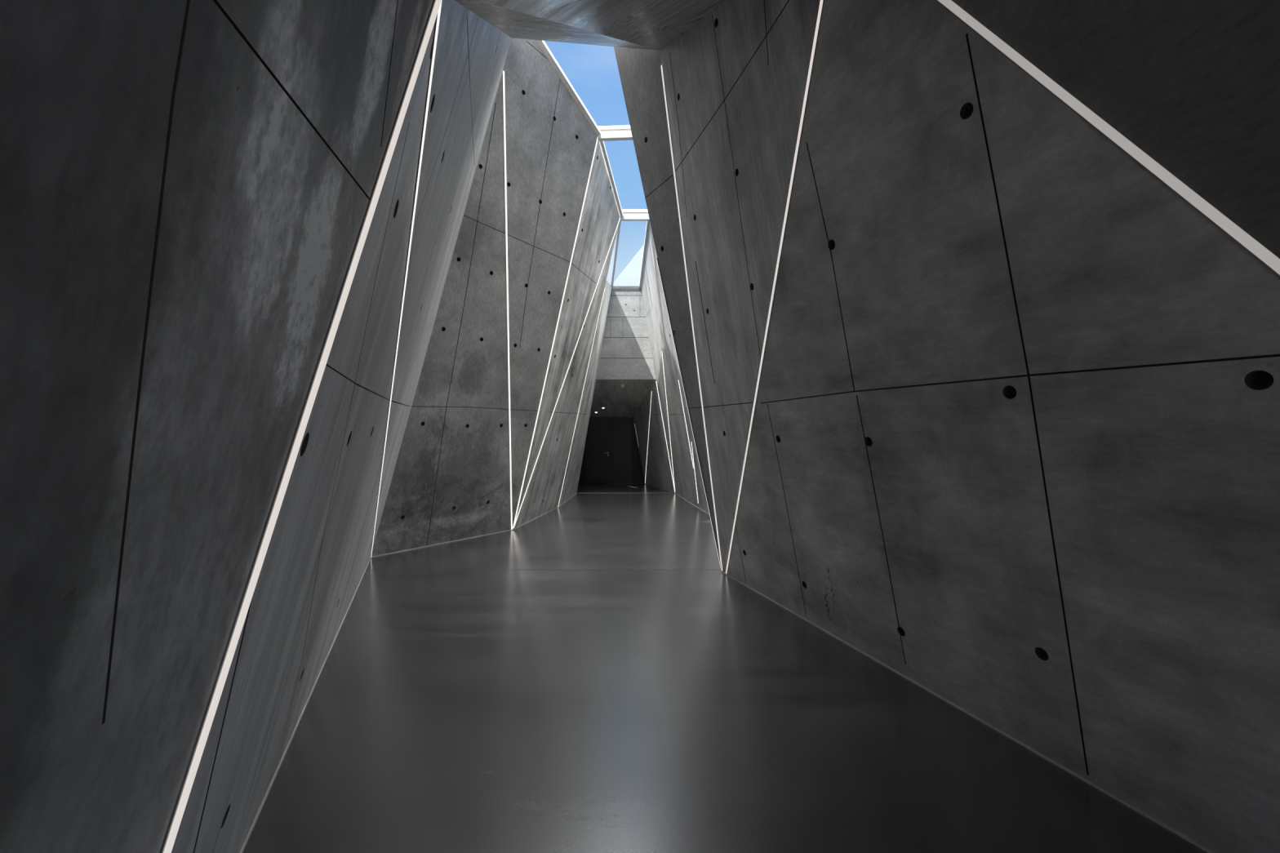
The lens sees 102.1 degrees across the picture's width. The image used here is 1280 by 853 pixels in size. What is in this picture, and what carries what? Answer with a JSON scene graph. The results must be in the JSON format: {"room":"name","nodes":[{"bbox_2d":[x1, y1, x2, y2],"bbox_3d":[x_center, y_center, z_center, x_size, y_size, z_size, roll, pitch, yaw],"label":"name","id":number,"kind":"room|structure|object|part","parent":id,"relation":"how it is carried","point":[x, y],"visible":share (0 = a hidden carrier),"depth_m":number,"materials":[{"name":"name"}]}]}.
{"room":"concrete museum corridor","nodes":[
{"label":"concrete museum corridor","id":0,"kind":"room"},
{"bbox_2d":[0,0,433,852],"bbox_3d":[-0.505,0.269,-1.146,0.825,3.061,5.142,0,0,-10],"label":"wall","id":1,"kind":"structure","parent":0,"point":[186,186],"depth_m":0.75,"materials":[{"name":"concrete"}]},
{"bbox_2d":[160,0,441,852],"bbox_3d":[-0.872,0.267,1.175,0.858,3.012,0.045,0,0,-44],"label":"light strip","id":2,"kind":"object","parent":1,"relation":"attached to","point":[202,736],"visible":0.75,"depth_m":1.21,"materials":[{"name":"white plastic"}]},
{"bbox_2d":[171,0,511,852],"bbox_3d":[-1.643,-1.845,4.314,1.970,7.291,6.704,0,0,-22],"label":"wall","id":3,"kind":"structure","parent":0,"point":[317,556],"depth_m":2.03,"materials":[{"name":"concrete"}]},
{"bbox_2d":[240,557,371,852],"bbox_3d":[-2.423,1.794,3.995,0.010,0.012,6.704,0,0,-22],"label":"baseboard","id":4,"kind":"structure","parent":3,"relation":"attached to","point":[242,851],"depth_m":2.93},
{"bbox_2d":[370,1,441,557],"bbox_3d":[-2.138,0.278,4.265,0.042,3.043,6.428,0,0,-29],"label":"light strip","id":5,"kind":"object","parent":3,"relation":"attached to","point":[433,51],"visible":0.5,"depth_m":2.06,"materials":[{"name":"white plastic"}]},
{"bbox_2d":[371,38,596,556],"bbox_3d":[-2.238,-1.845,7.736,2.097,7.291,2.610,0,0,31],"label":"wall","id":6,"kind":"structure","parent":0,"point":[451,482],"depth_m":7.62,"materials":[{"name":"concrete"}]},
{"bbox_2d":[371,529,511,557],"bbox_3d":[-2.952,1.794,8.044,0.010,0.012,2.412,0,0,38],"label":"baseboard","id":7,"kind":"structure","parent":6,"relation":"attached to","point":[508,530],"depth_m":7.88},
{"bbox_2d":[502,70,512,529],"bbox_3d":[-2.027,-1.454,7.910,0.049,6.510,2.244,0,0,-11],"label":"light strip","id":8,"kind":"object","parent":6,"relation":"attached to","point":[503,72],"visible":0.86,"depth_m":7.68,"materials":[{"name":"white plastic"}]},
{"bbox_2d":[514,216,620,526],"bbox_3d":[-1.308,-1.195,9.616,2.225,5.930,0.047,0,0,-34],"label":"light strip","id":9,"kind":"object","parent":6,"relation":"attached to","point":[620,216],"visible":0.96,"depth_m":9.55,"materials":[{"name":"white plastic"}]},
{"bbox_2d":[536,40,600,136],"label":"window","id":10,"kind":"structure","parent":6,"relation":"in","point":[542,44],"depth_m":7.60,"materials":[{"name":"white metal"}]},
{"bbox_2d":[455,0,658,50],"bbox_3d":[-0.366,-3.211,4.259,1.550,3.962,5.518,0,0,-12],"label":"ceiling","id":11,"kind":"structure","parent":0,"point":[516,24],"depth_m":3.19,"materials":[{"name":"concrete"}]},
{"bbox_2d":[513,224,618,528],"bbox_3d":[-1.289,-1.193,10.122,1.752,5.987,2.508,0,0,9],"label":"wall","id":12,"kind":"structure","parent":0,"point":[542,496],"depth_m":10.16,"materials":[{"name":"concrete"}]},
{"bbox_2d":[512,506,558,529],"bbox_3d":[-2.015,1.794,10.237,0.010,0.012,2.508,0,0,9],"label":"baseboard","id":13,"kind":"structure","parent":12,"relation":"attached to","point":[557,507],"depth_m":9.99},
{"bbox_2d":[611,219,648,288],"bbox_3d":[-0.286,-3.948,12.058,0.779,0.444,3.731,0,0,-3],"label":"window","id":14,"kind":"structure","parent":12,"relation":"in","point":[647,222],"depth_m":12.09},
{"bbox_3d":[-0.564,-3.948,12.058,0.030,0.424,3.707,0,0,-6],"label":"frame","id":15,"kind":"part","parent":14,"relation":"part of","materials":[{"name":"grey metal"}]},
{"bbox_3d":[-0.373,-3.756,13.870,0.776,0.020,0.040,0,0,0],"label":"frame","id":16,"kind":"part","parent":14,"relation":"part of","materials":[{"name":"grey metal"}]},
{"bbox_2d":[620,208,649,221],"bbox_3d":[-0.082,-4.180,10.227,0.611,0.200,0.112,0,0,0],"label":"bar","id":17,"kind":"object","parent":14,"relation":"attached to","point":[628,215],"visible":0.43,"depth_m":10.18,"materials":[{"name":"white plastic"}]},
{"bbox_3d":[0.083,-3.948,12.059,0.040,0.444,3.695,0,0,-3],"label":"frame","id":18,"kind":"part","parent":14,"relation":"part of","materials":[{"name":"grey metal"}]},
{"bbox_2d":[512,140,620,528],"bbox_3d":[-1.403,-1.452,9.387,1.767,6.505,1.952,0,0,8],"label":"wall","id":19,"kind":"structure","parent":0,"point":[600,217],"depth_m":9.10,"materials":[{"name":"concrete"}]},
{"bbox_2d":[512,136,598,528],"bbox_3d":[-1.450,-1.451,8.652,1.734,6.454,0.041,0,0,25],"label":"light strip","id":20,"kind":"object","parent":19,"relation":"attached to","point":[597,140],"visible":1,"depth_m":8.62,"materials":[{"name":"white plastic"}]},
{"bbox_2d":[600,141,622,286],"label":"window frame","id":21,"kind":"structure","parent":19,"relation":"in","point":[604,151],"depth_m":9.97,"materials":[{"name":"white metal"}]},
{"bbox_2d":[597,124,632,141],"bbox_3d":[-0.261,-4.700,8.280,0.825,0.200,0.112,0,0,4],"label":"bar","id":22,"kind":"object","parent":21,"relation":"attached to","point":[623,132],"visible":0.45,"depth_m":8.24,"materials":[{"name":"white plastic"}]},
{"bbox_2d":[558,284,605,506],"bbox_3d":[-1.643,-0.594,12.057,0.931,4.789,3.657,0,0,-16],"label":"wall","id":23,"kind":"structure","parent":0,"point":[570,486],"depth_m":11.76,"materials":[{"name":"grey concrete"}]},
{"bbox_2d":[557,287,604,506],"bbox_3d":[-1.281,-0.510,10.976,1.539,4.624,0.033,0,0,42],"label":"light strip","id":24,"kind":"object","parent":23,"relation":"attached to","point":[604,287],"visible":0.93,"depth_m":10.93,"materials":[{"name":"white plastic"}]},
{"bbox_2d":[577,280,611,488],"bbox_3d":[-1.259,-0.985,12.163,1.157,5.569,3.474,0,0,0],"label":"wall","id":25,"kind":"structure","parent":0,"point":[608,288],"depth_m":12.67,"materials":[{"name":"grey concrete"}]},
{"bbox_2d":[477,0,724,50],"bbox_3d":[0.457,-2.583,3.225,1.362,2.706,3.975,0,0,11],"label":"ceiling","id":26,"kind":"structure","parent":0,"point":[652,24],"depth_m":2.99,"materials":[{"name":"concrete"}]},
{"bbox_2d":[578,417,644,483],"bbox_3d":[-0.885,0.755,16.525,2.130,2.090,0.150,0,0,0],"label":"wall","id":27,"kind":"structure","parent":0,"point":[638,473],"depth_m":16.45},
{"bbox_2d":[585,417,634,483],"bbox_3d":[-0.952,0.757,16.396,1.558,2.085,0.107,0,0,0],"label":"door","id":28,"kind":"structure","parent":27,"relation":"in","point":[598,437],"depth_m":16.41,"materials":[{"name":"metal"}]},
{"bbox_3d":[-1.001,-0.268,16.420,1.461,0.035,0.060,0,0,0],"label":"frame","id":29,"kind":"part","parent":28,"relation":"part of","materials":[{"name":"black metal"}]},
{"bbox_3d":[-0.292,0.765,16.420,0.044,2.070,0.060,0,0,0],"label":"frame","id":30,"kind":"part","parent":28,"relation":"part of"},
{"bbox_3d":[-0.219,0.919,16.435,0.092,1.738,0.030,0,0,0],"label":"panel","id":31,"kind":"part","parent":28,"relation":"part of","materials":[{"name":"black"}]},
{"bbox_2d":[589,379,655,417],"bbox_3d":[-0.985,-0.836,15.139,2.140,1.092,3.118,0,0,-15],"label":"ceiling","id":32,"kind":"structure","parent":0,"point":[628,398],"depth_m":15.19,"materials":[{"name":"concrete"}]},
{"bbox_2d":[595,379,651,387],"bbox_3d":[-0.607,-1.222,14.004,2.020,0.325,0.594,0,0,20],"label":"ceiling","id":33,"kind":"structure","parent":0,"point":[599,383],"depth_m":14.12,"materials":[{"name":"concrete"}]},
{"bbox_2d":[595,287,656,379],"bbox_3d":[-0.374,-2.508,14.025,1.612,2.476,0.250,0,0,0],"label":"wall","id":34,"kind":"structure","parent":0,"point":[625,353],"depth_m":13.90,"materials":[{"name":"concrete"}]},
{"bbox_2d":[632,379,656,480],"bbox_3d":[0.311,0.256,15.235,0.446,3.089,2.644,0,0,-15],"label":"wall","id":35,"kind":"structure","parent":0,"point":[641,418],"depth_m":15.52,"materials":[{"name":"concrete"}]},
{"bbox_2d":[644,391,652,484],"bbox_3d":[0.257,0.394,15.225,0.044,2.778,1.829,0,0,-5],"label":"light strip","id":36,"kind":"object","parent":35,"relation":"attached to","point":[651,391],"visible":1,"depth_m":15.09,"materials":[{"name":"white plastic"}]},
{"bbox_2d":[640,221,674,484],"bbox_3d":[0.551,-1.187,12.062,1.073,5.973,3.696,0,0,0],"label":"wall","id":37,"kind":"structure","parent":0,"point":[648,285],"depth_m":12.57,"materials":[{"name":"concrete"}]},
{"bbox_2d":[662,351,675,491],"bbox_3d":[0.735,0.011,12.787,0.050,3.478,2.205,0,0,12],"label":"light strip","id":38,"kind":"object","parent":37,"relation":"attached to","point":[662,352],"visible":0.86,"depth_m":12.69,"materials":[{"name":"white plastic"}]},
{"bbox_2d":[645,380,675,493],"bbox_3d":[0.391,0.254,14.958,0.626,3.092,2.367,0,0,-19],"label":"wall","id":39,"kind":"structure","parent":0,"point":[659,475],"depth_m":14.52,"materials":[{"name":"concrete"}]},
{"bbox_2d":[656,382,675,492],"bbox_3d":[0.704,0.273,13.906,0.554,3.003,0.051,0,0,0],"label":"light strip","id":40,"kind":"object","parent":39,"relation":"attached to","point":[656,383],"visible":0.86,"depth_m":13.89,"materials":[{"name":"white plastic"}]},
{"bbox_2d":[613,46,719,551],"bbox_3d":[0.438,-2.307,5.716,1.760,8.214,1.246,0,0,-21],"label":"wall","id":41,"kind":"structure","parent":0,"point":[639,69],"depth_m":5.90,"materials":[{"name":"concrete"}]},
{"bbox_2d":[650,226,697,506],"bbox_3d":[1.046,-1.189,11.982,0.959,5.978,3.808,0,0,12],"label":"wall","id":42,"kind":"structure","parent":0,"point":[682,471],"depth_m":11.58,"materials":[{"name":"concrete"}]},
{"bbox_2d":[678,379,693,468],"bbox_3d":[0.985,-0.041,10.847,0.516,1.870,0.047,0,0,-42],"label":"light strip","id":43,"kind":"object","parent":42,"relation":"attached to","point":[678,380],"visible":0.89,"depth_m":10.83,"materials":[{"name":"white plastic"}]},
{"bbox_2d":[653,242,709,514],"bbox_3d":[0.977,-1.190,9.714,1.396,5.979,3.238,0,0,-9],"label":"wall","id":44,"kind":"structure","parent":0,"point":[702,504],"depth_m":10.69,"materials":[{"name":"concrete"}]},
{"bbox_2d":[691,441,698,503],"bbox_3d":[1.184,0.990,10.978,0.048,1.377,0.664,0,0,19],"label":"light strip","id":45,"kind":"object","parent":44,"relation":"attached to","point":[691,442],"visible":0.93,"depth_m":10.93,"materials":[{"name":"white plastic"}]},
{"bbox_2d":[243,483,1207,852],"bbox_3d":[-0.400,1.900,4.100,9.600,0.200,26.200,0,0,0],"label":"floor","id":46,"kind":"structure","parent":0,"point":[587,675],"depth_m":3.03,"materials":[{"name":"grey concrete"}]},
{"bbox_2d":[660,0,820,568],"bbox_3d":[0.703,-1.041,4.607,0.993,5.682,3.616,0,0,0],"label":"wall","id":47,"kind":"structure","parent":0,"point":[735,79],"depth_m":4.50,"materials":[{"name":"concrete"}]},
{"bbox_2d":[660,63,723,571],"bbox_3d":[0.634,-0.977,5.855,0.052,5.516,1.364,0,0,37],"label":"light strip","id":48,"kind":"object","parent":47,"relation":"attached to","point":[661,66],"visible":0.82,"depth_m":5.77,"materials":[{"name":"white plastic"}]},
{"bbox_2d":[725,0,824,573],"bbox_3d":[1.070,-0.498,4.542,0.045,4.586,3.514,0,0,0],"label":"light strip","id":49,"kind":"object","parent":47,"relation":"attached to","point":[821,2],"visible":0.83,"depth_m":3.84,"materials":[{"name":"white plastic"}]},
{"bbox_2d":[723,0,1279,852],"bbox_3d":[1.554,-0.504,3.262,1.217,4.608,6.257,0,0,-18],"label":"wall","id":50,"kind":"structure","parent":0,"point":[1014,446],"depth_m":2.48,"materials":[{"name":"concrete"}]},
{"bbox_2d":[721,571,1213,852],"bbox_3d":[1.997,1.794,3.408,0.010,0.012,6.257,0,0,-18],"label":"baseboard","id":51,"kind":"structure","parent":50,"relation":"attached to","point":[1082,779],"depth_m":2.90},
{"bbox_2d":[936,0,1279,276],"bbox_3d":[2.036,-0.490,1.624,0.047,4.602,3.081,0,0,-39],"label":"light strip","id":52,"kind":"object","parent":50,"relation":"attached to","point":[1269,260],"visible":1,"depth_m":1.90,"materials":[{"name":"white plastic"}]},
{"bbox_2d":[951,0,1279,258],"bbox_3d":[2.001,-0.517,1.143,2.218,4.634,3.311,0,0,0],"label":"wall","id":53,"kind":"structure","parent":0,"point":[1194,85],"depth_m":1.68,"materials":[{"name":"concrete"}]},
{"bbox_3d":[0.615,-2.021,7.074,2.438,7.641,2.251,0,0,0],"label":"wall","id":54,"kind":"structure","parent":0,"visible":0},
{"bbox_2d":[656,257,721,568],"bbox_3d":[0.618,-0.133,6.282,0.872,3.779,0.044,0,0,-14],"label":"light strip","id":55,"kind":"object","parent":54,"relation":"attached to","point":[657,260],"visible":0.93,"depth_m":6.26,"materials":[{"name":"white plastic"}]},
{"label":"outside","id":56,"kind":"structure","parent":0,"visible":0},
{"bbox_2d":[613,244,644,285],"bbox_3d":[0.360,-6.080,19.150,2.640,3.200,0.300,0,0,0],"label":"wall","id":57,"kind":"structure","parent":56,"point":[630,275],"depth_m":19.00,"materials":[{"name":"white concrete"}]}
]}

